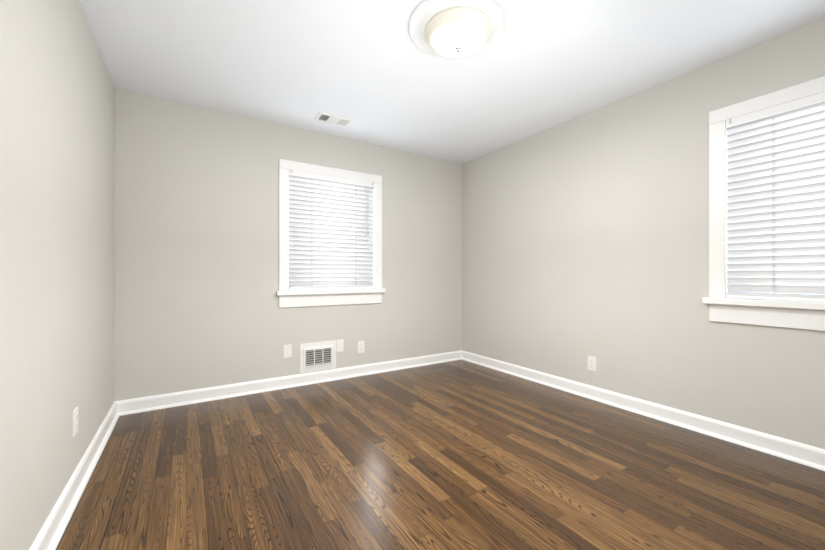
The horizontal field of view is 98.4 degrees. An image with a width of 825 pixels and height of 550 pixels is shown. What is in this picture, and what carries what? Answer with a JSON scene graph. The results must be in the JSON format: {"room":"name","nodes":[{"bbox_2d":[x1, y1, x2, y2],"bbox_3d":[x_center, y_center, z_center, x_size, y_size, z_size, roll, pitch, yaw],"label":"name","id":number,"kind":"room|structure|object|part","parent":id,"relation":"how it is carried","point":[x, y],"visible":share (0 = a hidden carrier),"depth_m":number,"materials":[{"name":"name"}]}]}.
{"room":"empty bedroom","nodes":[
{"label":"empty bedroom","id":0,"kind":"room"},
{"bbox_2d":[0,0,113,549],"bbox_3d":[-1.216,-0.173,0.936,0.140,2.440,3.983,0,0,-32],"label":"wall","id":1,"kind":"structure","parent":0,"point":[56,227],"depth_m":1.41,"materials":[{"name":"paint"}]},
{"bbox_2d":[29,400,120,549],"bbox_3d":[-1.143,0.995,0.982,0.034,0.105,3.983,0,0,-32],"label":"baseboard","id":2,"kind":"structure","parent":1,"relation":"attached to","point":[50,534],"depth_m":1.65,"materials":[{"name":"white paint"}]},
{"bbox_2d":[73,407,77,436],"bbox_3d":[-1.626,0.707,1.721,0.008,0.120,0.074,0,0,-32],"label":"electrical outlet","id":3,"kind":"object","parent":1,"relation":"attached to","point":[75,421],"visible":1,"depth_m":1.71,"materials":[{"name":"white plastic"}]},
{"bbox_2d":[114,88,461,400],"bbox_3d":[-0.840,-0.173,3.615,3.644,2.440,0.140,0,0,-32],"label":"wall","id":4,"kind":"structure","parent":0,"point":[196,244],"depth_m":3.10,"materials":[{"name":"paint"}]},
{"bbox_2d":[283,344,291,357],"bbox_3d":[-1.165,0.712,3.322,0.074,0.120,0.007,0,0,-32],"label":"electrical outlet","id":5,"kind":"object","parent":4,"relation":"attached to","point":[287,351],"visible":1,"depth_m":3.32,"materials":[{"name":"white plastic"}]},
{"bbox_2d":[121,350,460,415],"bbox_3d":[-0.782,0.995,3.549,3.270,0.105,0.034,0,0,-32],"label":"baseboard","id":6,"kind":"structure","parent":4,"relation":"attached to","point":[156,402],"depth_m":3.23,"materials":[{"name":"white paint"}]},
{"bbox_2d":[300,340,335,372],"bbox_3d":[-0.913,0.795,3.473,0.357,0.280,0.021,0,0,-32],"label":"air vent","id":7,"kind":"object","parent":4,"relation":"in","point":[316,356],"visible":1,"depth_m":3.47,"materials":[{"name":"white metal"}]},
{"bbox_2d":[276,159,384,307],"bbox_3d":[-0.781,-0.383,3.559,1.110,1.370,0.087,0,0,-32],"label":"window","id":8,"kind":"structure","parent":4,"relation":"in","point":[298,298],"depth_m":3.47,"materials":[{"name":"white paint"}]},
{"bbox_2d":[289,169,374,289],"bbox_3d":[-0.788,-0.421,3.571,0.884,1.129,0.064,0,0,-32],"label":"window blind","id":9,"kind":"object","parent":8,"relation":"attached to","point":[331,230],"visible":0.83,"depth_m":3.54,"materials":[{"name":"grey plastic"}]},
{"bbox_2d":[336,340,343,351],"bbox_3d":[-0.733,0.715,3.595,0.074,0.120,0.007,0,0,-32],"label":"electrical outlet","id":10,"kind":"object","parent":4,"relation":"attached to","point":[339,345],"visible":1,"depth_m":3.59,"materials":[{"name":"white plastic"}]},
{"bbox_2d":[358,341,363,352],"bbox_3d":[-0.536,0.752,3.719,0.074,0.120,0.008,0,0,-32],"label":"electrical outlet","id":11,"kind":"object","parent":4,"relation":"attached to","point":[360,346],"visible":1,"depth_m":3.71,"materials":[{"name":"white plastic"}]},
{"bbox_2d":[56,360,824,549],"bbox_3d":[0.264,1.077,1.873,3.644,0.060,4.263,0,0,-32],"label":"floor","id":12,"kind":"structure","parent":0,"point":[459,455],"depth_m":1.84,"materials":[{"name":"brown wood"}]},
{"bbox_2d":[80,0,824,163],"bbox_3d":[0.264,-1.443,1.873,3.644,0.100,4.263,0,0,-32],"label":"ceiling","id":13,"kind":"structure","parent":0,"point":[374,72],"depth_m":2.30,"materials":[{"name":"paint"}]},
{"bbox_2d":[314,112,353,126],"bbox_3d":[-0.705,-1.388,3.188,0.305,0.010,0.175,0,0,-32],"label":"ceiling vent","id":14,"kind":"object","parent":13,"relation":"in","point":[332,119],"visible":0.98,"depth_m":3.18,"materials":[{"name":"white metal"}]},
{"bbox_2d":[408,0,509,58],"bbox_3d":[0.255,-1.331,1.994,0.558,0.125,0.558,0,0,-32],"label":"ceiling light","id":15,"kind":"object","parent":13,"relation":"in","point":[425,12],"depth_m":1.90,"materials":[{"name":"white glass"}]},
{"bbox_3d":[0.255,-1.291,1.994,0.292,0.046,0.292,0,0,-32],"label":"ceiling light shade","id":16,"kind":"part","parent":15,"relation":"part of","materials":[{"name":"white glass"}]},
{"bbox_3d":[0.255,-1.341,1.994,0.368,0.053,0.368,0,0,-32],"label":"ceiling light body","id":17,"kind":"part","parent":15,"relation":"part of","materials":[{"name":"white glass"}]},
{"bbox_2d":[462,17,824,449],"bbox_3d":[1.744,-0.173,2.811,0.140,2.440,3.983,0,0,-32],"label":"wall","id":18,"kind":"structure","parent":0,"point":[585,236],"depth_m":2.73,"materials":[{"name":"paint"}]},
{"bbox_2d":[588,356,595,371],"bbox_3d":[1.522,0.752,3.022,0.008,0.120,0.074,0,0,-32],"label":"electrical outlet","id":19,"kind":"object","parent":18,"relation":"attached to","point":[591,363],"visible":1,"depth_m":3.02,"materials":[{"name":"white plastic"}]},
{"bbox_2d":[461,350,824,470],"bbox_3d":[1.670,0.995,2.764,0.034,0.105,3.983,0,0,-32],"label":"baseboard","id":20,"kind":"structure","parent":18,"relation":"attached to","point":[814,457],"depth_m":2.48,"materials":[{"name":"white paint"}]},
{"bbox_2d":[702,76,824,330],"bbox_3d":[2.278,-0.383,1.919,0.192,1.370,1.110,0,0,-32],"label":"window","id":21,"kind":"structure","parent":18,"relation":"in","point":[807,315],"depth_m":2.24,"materials":[{"name":"white paint"}]},
{"bbox_2d":[726,92,824,301],"bbox_3d":[2.246,-0.421,1.898,0.064,1.129,0.884,0,0,-32],"label":"window blind","id":22,"kind":"object","parent":21,"relation":"attached to","point":[776,202],"visible":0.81,"depth_m":2.07,"materials":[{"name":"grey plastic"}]},
{"bbox_3d":[2.318,-0.415,1.944,0.057,1.145,0.900,0,0,-32],"label":"window east sash","id":23,"kind":"part","parent":21,"relation":"part of","materials":[{"name":"white wood"}]}
]}

